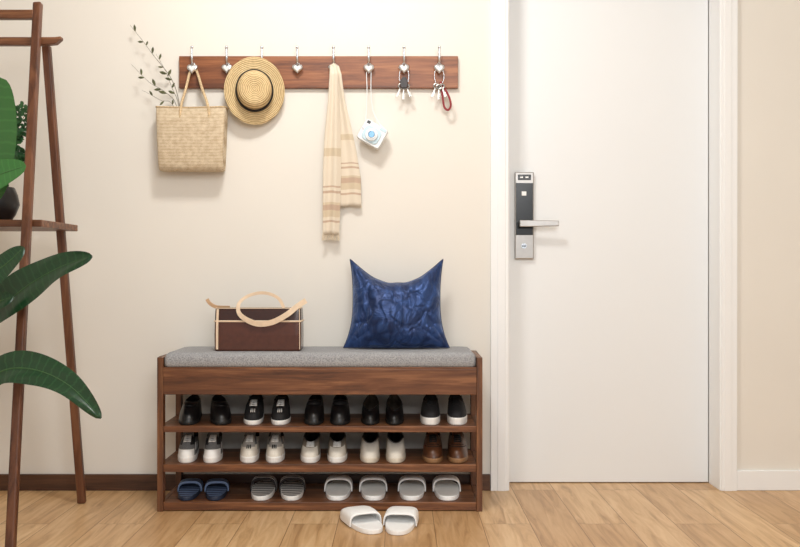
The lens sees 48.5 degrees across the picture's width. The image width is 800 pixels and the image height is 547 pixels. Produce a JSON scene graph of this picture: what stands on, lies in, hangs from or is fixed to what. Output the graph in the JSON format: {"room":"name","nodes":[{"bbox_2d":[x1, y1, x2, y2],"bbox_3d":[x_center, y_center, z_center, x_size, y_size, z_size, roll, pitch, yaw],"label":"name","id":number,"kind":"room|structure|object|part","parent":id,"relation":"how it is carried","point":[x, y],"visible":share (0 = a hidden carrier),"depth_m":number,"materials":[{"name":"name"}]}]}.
{"room":"home entryway","nodes":[
{"label":"home entryway","id":0,"kind":"room"},
{"bbox_2d":[0,0,799,481],"bbox_3d":[-0.050,-0.466,3.730,4.700,2.700,0.200,0,0,0],"label":"wall","id":1,"kind":"structure","parent":0,"point":[161,244],"depth_m":3.63,"materials":[{"name":"paint"}]},
{"bbox_2d":[0,474,489,490],"bbox_3d":[-1.016,0.851,3.623,2.767,0.066,0.013,0,0,0],"label":"baseboard","id":2,"kind":"structure","parent":1,"relation":"attached to","point":[28,482],"depth_m":3.62,"materials":[{"name":"brown wood"}]},
{"bbox_2d":[179,46,457,88],"bbox_3d":[-0.331,-0.836,3.602,1.133,0.164,0.057,0,0,0],"label":"coat rack","id":3,"kind":"object","parent":1,"relation":"attached to","point":[297,72],"visible":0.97,"depth_m":3.61,"materials":[{"name":"red wood"}]},
{"bbox_2d":[155,70,227,171],"bbox_3d":[-0.834,-0.626,3.568,0.284,0.429,0.092,0,0,0],"label":"tote bag","id":4,"kind":"object","parent":3,"relation":"hanging from","point":[189,139],"visible":1,"depth_m":3.53,"materials":[{"name":"wicker"}]},
{"bbox_2d":[130,25,179,105],"bbox_3d":[-0.971,-0.719,3.558,0.234,0.567,0.048,0,0,0],"label":"branch","id":5,"kind":"object","parent":4,"relation":"in","point":[134,26],"visible":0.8,"depth_m":3.56,"materials":[{"name":"green plant"}]},
{"bbox_3d":[-0.817,-0.729,3.565,0.126,0.223,0.078,0,0,0],"label":"handle","id":6,"kind":"part","parent":4,"relation":"part of","materials":[{"name":"wicker"}]},
{"bbox_2d":[224,57,284,124],"bbox_3d":[-0.580,-0.734,3.543,0.241,0.269,0.086,0,0,-9],"label":"straw hat","id":7,"kind":"object","parent":3,"relation":"hanging from","point":[254,89],"visible":1,"depth_m":3.56,"materials":[{"name":"beige wicker"}]},
{"bbox_3d":[-0.580,-0.732,3.540,0.144,0.161,0.072,0,4,-9],"label":"crown","id":8,"kind":"part","parent":7,"relation":"part of","materials":[{"name":"wicker"}]},
{"bbox_2d":[322,63,361,239],"bbox_3d":[-0.234,-0.490,3.589,0.161,0.713,0.055,0,0,-15],"label":"scarf","id":9,"kind":"object","parent":3,"relation":"hanging from","point":[341,172],"visible":1,"depth_m":3.58,"materials":[{"name":"fabric"}]},
{"bbox_2d":[357,72,387,149],"bbox_3d":[-0.111,-0.669,3.570,0.124,0.338,0.063,0,0,0],"label":"camera","id":10,"kind":"object","parent":3,"relation":"hanging from","point":[372,134],"visible":1,"depth_m":3.56,"materials":[{"name":"white plastic"}]},
{"bbox_3d":[-0.114,-0.555,3.557,0.072,0.060,0.007,30,0,0],"label":"plate","id":11,"kind":"part","parent":10,"relation":"part of","materials":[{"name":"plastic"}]},
{"bbox_2d":[396,70,411,99],"bbox_3d":[0.015,-0.767,3.576,0.064,0.136,0.029,0,0,0],"label":"bunch","id":12,"kind":"object","parent":3,"relation":"hanging from","point":[403,84],"visible":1,"depth_m":3.57,"materials":[{"name":"silver metal"}]},
{"bbox_2d":[431,70,451,110],"bbox_3d":[0.167,-0.745,3.580,0.084,0.180,0.020,0,0,0],"label":"bunch","id":13,"kind":"object","parent":3,"relation":"hanging from","point":[441,84],"visible":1,"depth_m":3.58,"materials":[{"name":"silver metal"}]},
{"bbox_3d":[0.184,-0.715,3.582,0.050,0.120,0.005,0,0,0],"label":"wrist cord","id":14,"kind":"part","parent":13,"relation":"part of","materials":[{"name":"red fabric"}]},
{"bbox_2d":[509,0,707,481],"bbox_3d":[0.874,-0.171,3.736,0.854,2.102,0.117,0,0,0],"label":"door","id":15,"kind":"structure","parent":1,"relation":"in","point":[608,99],"depth_m":3.75,"materials":[{"name":"white paint"}]},
{"bbox_3d":[0.522,-0.270,3.728,0.071,0.218,0.004,0,0,0],"label":"keypad panel","id":16,"kind":"part","parent":15,"relation":"part of","materials":[{"name":"black plastic"}]},
{"bbox_3d":[0.577,-0.208,3.704,0.162,0.028,0.052,0,0,0],"label":"handle","id":17,"kind":"part","parent":15,"relation":"part of","materials":[{"name":"metal"}]},
{"bbox_2d":[490,0,737,490],"bbox_3d":[0.870,-0.213,3.679,1.005,2.194,0.139,0,0,0],"label":"trim","id":18,"kind":"structure","parent":1,"relation":"attached to","point":[723,14],"depth_m":3.61,"materials":[{"name":"white paint"}]},
{"bbox_2d":[737,470,799,490],"bbox_3d":[1.835,0.843,3.623,0.930,0.083,0.014,0,0,0],"label":"baseboard","id":19,"kind":"structure","parent":1,"relation":"attached to","point":[747,480],"depth_m":3.62,"materials":[{"name":"white paint"}]},
{"bbox_2d":[0,482,799,546],"bbox_3d":[-0.050,0.934,1.230,4.900,0.100,5.200,0,0,0],"label":"floor","id":20,"kind":"structure","parent":0,"point":[529,514],"depth_m":3.15,"materials":[{"name":"brown wood"}]},
{"bbox_2d":[0,2,85,546],"bbox_3d":[-1.560,-0.042,3.098,0.720,1.856,0.678,0,0,0],"label":"plant stand","id":21,"kind":"object","parent":20,"relation":"on","point":[27,224],"visible":0.96,"depth_m":3.14,"materials":[{"name":"brown wood"}]},
{"bbox_2d":[0,101,26,219],"bbox_3d":[-1.408,-0.406,3.180,0.220,0.445,0.152,0,0,0],"label":"potted plant","id":22,"kind":"object","parent":21,"relation":"on","point":[9,202],"visible":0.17,"depth_m":3.16,"materials":[{"name":"green plant"}]},
{"bbox_3d":[-1.442,-0.246,3.180,0.152,0.125,0.152,0,0,0],"label":"pot","id":23,"kind":"part","parent":22,"relation":"part of","materials":[{"name":"black ceramic"}]},
{"bbox_3d":[-1.255,-0.042,2.975,0.032,1.855,0.443,0,0,-11],"label":"leg","id":24,"kind":"part","parent":21,"relation":"part of","materials":[{"name":"brown wood"}]},
{"bbox_2d":[0,220,77,230],"bbox_3d":[-1.560,-0.171,3.190,0.685,0.024,0.340,0,0,0],"label":"shelf","id":25,"kind":"object","parent":21,"relation":"attached to","point":[5,225],"depth_m":3.12,"materials":[{"name":"brown wood"}]},
{"bbox_3d":[-1.263,0.024,3.347,0.034,1.723,0.203,0,0,26],"label":"leg","id":26,"kind":"part","parent":21,"relation":"part of","materials":[{"name":"brown wood"}]},
{"bbox_2d":[0,78,101,418],"bbox_3d":[-1.429,0.144,2.707,1.056,1.480,0.387,0,0,-9],"label":"potted plant","id":27,"kind":"object","parent":20,"relation":"on","point":[18,289],"visible":1,"depth_m":2.70,"materials":[{"name":"green plant"}]},
{"bbox_2d":[157,346,481,511],"bbox_3d":[-0.298,0.589,3.455,1.208,0.590,0.310,0,0,0],"label":"bench","id":28,"kind":"object","parent":20,"relation":"on","point":[195,370],"visible":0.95,"depth_m":3.30,"materials":[{"name":"brown wood"}]},
{"bbox_3d":[-0.891,0.597,3.455,0.022,0.574,0.310,0,0,0],"label":"frame","id":29,"kind":"part","parent":28,"relation":"part of","materials":[{"name":"brown wood"}]},
{"bbox_2d":[178,432,198,462],"bbox_3d":[-0.819,0.660,3.452,0.073,0.098,0.272,0,0,-7],"label":"sneaker","id":30,"kind":"object","parent":28,"relation":"on","point":[188,451],"visible":0.91,"depth_m":3.37,"materials":[{"name":"white rubber"}]},
{"bbox_2d":[179,395,201,424],"bbox_3d":[-0.811,0.526,3.452,0.080,0.083,0.272,0,0,-6],"label":"shoe","id":31,"kind":"object","parent":28,"relation":"on","point":[191,410],"visible":0.96,"depth_m":3.37,"materials":[{"name":"black leather"}]},
{"bbox_2d":[177,478,203,500],"bbox_3d":[-0.816,0.827,3.452,0.093,0.046,0.265,0,0,-7],"label":"slipper","id":32,"kind":"object","parent":28,"relation":"on","point":[188,489],"visible":1,"depth_m":3.44,"materials":[{"name":"blue plastic"}]},
{"bbox_2d":[203,432,222,462],"bbox_3d":[-0.724,0.660,3.452,0.073,0.098,0.272,0,0,-9],"label":"sneaker","id":33,"kind":"object","parent":28,"relation":"on","point":[213,448],"visible":0.88,"depth_m":3.36,"materials":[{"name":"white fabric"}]},
{"bbox_2d":[204,478,228,500],"bbox_3d":[-0.712,0.827,3.452,0.093,0.046,0.265,0,0,-9],"label":"slipper","id":34,"kind":"object","parent":28,"relation":"on","point":[216,489],"visible":1,"depth_m":3.44,"materials":[{"name":"blue plastic"}]},
{"bbox_2d":[210,395,231,424],"bbox_3d":[-0.699,0.526,3.452,0.080,0.083,0.272,0,0,-16],"label":"shoe","id":35,"kind":"object","parent":28,"relation":"on","point":[220,413],"visible":0.98,"depth_m":3.37,"materials":[{"name":"black leather"}]},
{"bbox_2d":[240,432,259,462],"bbox_3d":[-0.580,0.660,3.452,0.073,0.098,0.272,0,0,-4],"label":"sneaker","id":36,"kind":"object","parent":28,"relation":"on","point":[250,447],"visible":0.89,"depth_m":3.36,"materials":[{"name":"white fabric"}]},
{"bbox_2d":[244,395,263,424],"bbox_3d":[-0.565,0.521,3.452,0.075,0.092,0.272,0,0,-4],"label":"sneaker","id":37,"kind":"object","parent":28,"relation":"on","point":[254,410],"visible":0.94,"depth_m":3.37,"materials":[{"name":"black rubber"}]},
{"bbox_2d":[206,291,306,350],"bbox_3d":[-0.549,0.180,3.408,0.394,0.225,0.124,0,0,0],"label":"handbag","id":38,"kind":"object","parent":28,"relation":"on","point":[237,328],"visible":1,"depth_m":3.36,"materials":[{"name":"brown leather"}]},
{"bbox_3d":[-0.539,0.156,3.415,0.328,0.050,0.100,0,0,0],"label":"panel","id":39,"kind":"part","parent":38,"relation":"part of","materials":[{"name":"brown leather"}]},
{"bbox_3d":[-0.539,0.209,3.414,0.336,0.157,0.111,0,0,0],"label":"cream trim","id":40,"kind":"part","parent":38,"relation":"part of","materials":[{"name":"beige leather"}]},
{"bbox_3d":[-0.486,0.134,3.367,0.268,0.134,0.040,0,0,0],"label":"handle","id":41,"kind":"part","parent":38,"relation":"part of","materials":[{"name":"beige leather"}]},
{"bbox_2d":[250,475,277,500],"bbox_3d":[-0.530,0.820,3.452,0.101,0.060,0.265,0,0,-4],"label":"slipper","id":42,"kind":"object","parent":28,"relation":"on","point":[263,490],"visible":1,"depth_m":3.44,"materials":[{"name":"white rubber"}]},
{"bbox_2d":[266,432,284,462],"bbox_3d":[-0.482,0.660,3.452,0.073,0.098,0.272,0,0,-6],"label":"sneaker","id":43,"kind":"object","parent":28,"relation":"on","point":[275,450],"visible":0.92,"depth_m":3.36,"materials":[{"name":"white fabric"}]},
{"bbox_2d":[271,395,290,424],"bbox_3d":[-0.461,0.521,3.452,0.075,0.092,0.272,0,0,-6],"label":"sneaker","id":44,"kind":"object","parent":28,"relation":"on","point":[281,406],"visible":0.95,"depth_m":3.36,"materials":[{"name":"black fabric"}]},
{"bbox_2d":[279,475,304,500],"bbox_3d":[-0.418,0.820,3.452,0.101,0.060,0.265,0,0,-6],"label":"slipper","id":45,"kind":"object","parent":28,"relation":"on","point":[291,490],"visible":1,"depth_m":3.44,"materials":[{"name":"white rubber"}]},
{"bbox_2d":[300,432,320,462],"bbox_3d":[-0.345,0.658,3.452,0.077,0.103,0.272,0,0,-2],"label":"sneaker","id":46,"kind":"object","parent":28,"relation":"on","point":[310,449],"visible":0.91,"depth_m":3.37,"materials":[{"name":"white rubber"}]},
{"bbox_2d":[304,395,323,424],"bbox_3d":[-0.331,0.524,3.452,0.078,0.087,0.272,0,0,-2],"label":"loafer","id":47,"kind":"object","parent":28,"relation":"on","point":[314,410],"visible":0.96,"depth_m":3.36,"materials":[{"name":"black leather"}]},
{"bbox_2d":[163,483,475,509],"bbox_3d":[-0.298,0.866,3.455,1.164,0.030,0.302,0,0,0],"label":"shelf","id":48,"kind":"object","parent":28,"relation":"attached to","point":[238,497],"depth_m":3.32,"materials":[{"name":"brown wood"}]},
{"bbox_2d":[163,449,475,471],"bbox_3d":[-0.298,0.724,3.455,1.164,0.028,0.302,0,0,0],"label":"shelf","id":49,"kind":"object","parent":28,"relation":"attached to","point":[230,462],"depth_m":3.31,"materials":[{"name":"brown wood"}]},
{"bbox_2d":[163,414,475,431],"bbox_3d":[-0.298,0.579,3.455,1.164,0.022,0.302,0,0,0],"label":"shelf","id":50,"kind":"object","parent":28,"relation":"attached to","point":[412,423],"depth_m":3.30,"materials":[{"name":"brown wood"}]},
{"bbox_2d":[164,346,475,366],"bbox_3d":[-0.298,0.321,3.455,1.163,0.054,0.306,0,0,0],"label":"seat cushion","id":51,"kind":"object","parent":28,"relation":"on","point":[195,356],"depth_m":3.30,"materials":[{"name":"grey fabric"}]},
{"bbox_2d":[327,432,346,462],"bbox_3d":[-0.243,0.658,3.452,0.077,0.103,0.272,0,0,-4],"label":"sneaker","id":52,"kind":"object","parent":28,"relation":"on","point":[337,447],"visible":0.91,"depth_m":3.37,"materials":[{"name":"grey fabric"}]},
{"bbox_2d":[324,475,352,500],"bbox_3d":[-0.239,0.820,3.452,0.109,0.060,0.265,0,0,-1],"label":"slipper","id":53,"kind":"object","parent":28,"relation":"on","point":[339,490],"visible":1,"depth_m":3.44,"materials":[{"name":"white plastic"}]},
{"bbox_2d":[330,395,350,424],"bbox_3d":[-0.232,0.524,3.452,0.078,0.087,0.272,0,0,-4],"label":"loafer","id":54,"kind":"object","parent":28,"relation":"on","point":[340,411],"visible":0.96,"depth_m":3.36,"materials":[{"name":"black leather"}]},
{"bbox_2d":[360,432,379,462],"bbox_3d":[-0.115,0.658,3.452,0.077,0.103,0.272,0,0,0],"label":"sneaker","id":55,"kind":"object","parent":28,"relation":"on","point":[369,452],"visible":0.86,"depth_m":3.37,"materials":[{"name":"beige rubber"}]},
{"bbox_2d":[361,395,379,424],"bbox_3d":[-0.113,0.525,3.452,0.072,0.085,0.271,0,0,0],"label":"shoe","id":56,"kind":"object","parent":28,"relation":"on","point":[370,409],"visible":0.98,"depth_m":3.38,"materials":[{"name":"black leather"}]},
{"bbox_2d":[359,475,386,500],"bbox_3d":[-0.104,0.820,3.452,0.109,0.060,0.265,0,0,-3],"label":"slipper","id":57,"kind":"object","parent":28,"relation":"on","point":[372,489],"visible":1,"depth_m":3.44,"materials":[{"name":"white plastic"}]},
{"bbox_2d":[385,395,403,424],"bbox_3d":[-0.022,0.525,3.452,0.072,0.085,0.271,0,0,-2],"label":"shoe","id":58,"kind":"object","parent":28,"relation":"on","point":[394,414],"visible":0.96,"depth_m":3.38,"materials":[{"name":"black leather"}]},
{"bbox_2d":[386,432,405,462],"bbox_3d":[-0.018,0.658,3.452,0.077,0.103,0.272,0,0,-2],"label":"sneaker","id":59,"kind":"object","parent":28,"relation":"on","point":[395,447],"visible":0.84,"depth_m":3.37,"materials":[{"name":"grey fabric"}]},
{"bbox_2d":[343,259,449,347],"bbox_3d":[-0.011,0.116,3.481,0.412,0.349,0.203,0,0,8],"label":"throw pillow","id":60,"kind":"object","parent":28,"relation":"on","point":[384,314],"visible":1,"depth_m":3.43,"materials":[{"name":"blue fabric"}]},
{"bbox_2d":[398,475,425,500],"bbox_3d":[0.046,0.820,3.452,0.109,0.060,0.265,0,0,2],"label":"slipper","id":61,"kind":"object","parent":28,"relation":"on","point":[413,489],"visible":1,"depth_m":3.44,"materials":[{"name":"white plastic"}]},
{"bbox_2d":[420,395,439,424],"bbox_3d":[0.118,0.520,3.452,0.077,0.094,0.272,0,0,3],"label":"sneaker","id":62,"kind":"object","parent":28,"relation":"on","point":[430,412],"visible":0.94,"depth_m":3.36,"materials":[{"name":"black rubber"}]},
{"bbox_2d":[422,432,442,462],"bbox_3d":[0.128,0.660,3.452,0.080,0.098,0.272,0,0,3],"label":"shoe","id":63,"kind":"object","parent":28,"relation":"on","point":[432,447],"visible":0.92,"depth_m":3.36,"materials":[{"name":"brown leather"}]},
{"bbox_2d":[432,475,460,500],"bbox_3d":[0.181,0.820,3.452,0.109,0.060,0.265,0,0,0],"label":"slipper","id":64,"kind":"object","parent":28,"relation":"on","point":[444,489],"visible":1,"depth_m":3.44,"materials":[{"name":"white plastic"}]},
{"bbox_2d":[447,395,466,424],"bbox_3d":[0.219,0.520,3.452,0.077,0.094,0.272,0,0,1],"label":"sneaker","id":65,"kind":"object","parent":28,"relation":"on","point":[456,412],"visible":0.96,"depth_m":3.36,"materials":[{"name":"black fabric"}]},
{"bbox_2d":[447,432,467,462],"bbox_3d":[0.221,0.660,3.452,0.080,0.098,0.272,0,0,1],"label":"shoe","id":66,"kind":"object","parent":28,"relation":"on","point":[457,452],"visible":0.92,"depth_m":3.36,"materials":[{"name":"brown leather"}]},
{"bbox_3d":[0.295,0.597,3.455,0.022,0.574,0.310,0,0,0],"label":"frame","id":67,"kind":"part","parent":28,"relation":"part of","materials":[{"name":"brown wood"}]},
{"bbox_2d":[340,506,382,534],"bbox_3d":[-0.132,0.856,3.130,0.118,0.054,0.265,0,0,-22],"label":"slipper","id":68,"kind":"object","parent":20,"relation":"on","point":[363,519],"visible":1,"depth_m":3.11,"materials":[{"name":"white plastic"}]},
{"bbox_2d":[383,506,418,535],"bbox_3d":[0.003,0.856,3.125,0.117,0.054,0.265,0,0,6],"label":"slipper","id":69,"kind":"object","parent":20,"relation":"on","point":[400,520],"visible":1,"depth_m":3.10,"materials":[{"name":"white plastic"}]}
]}

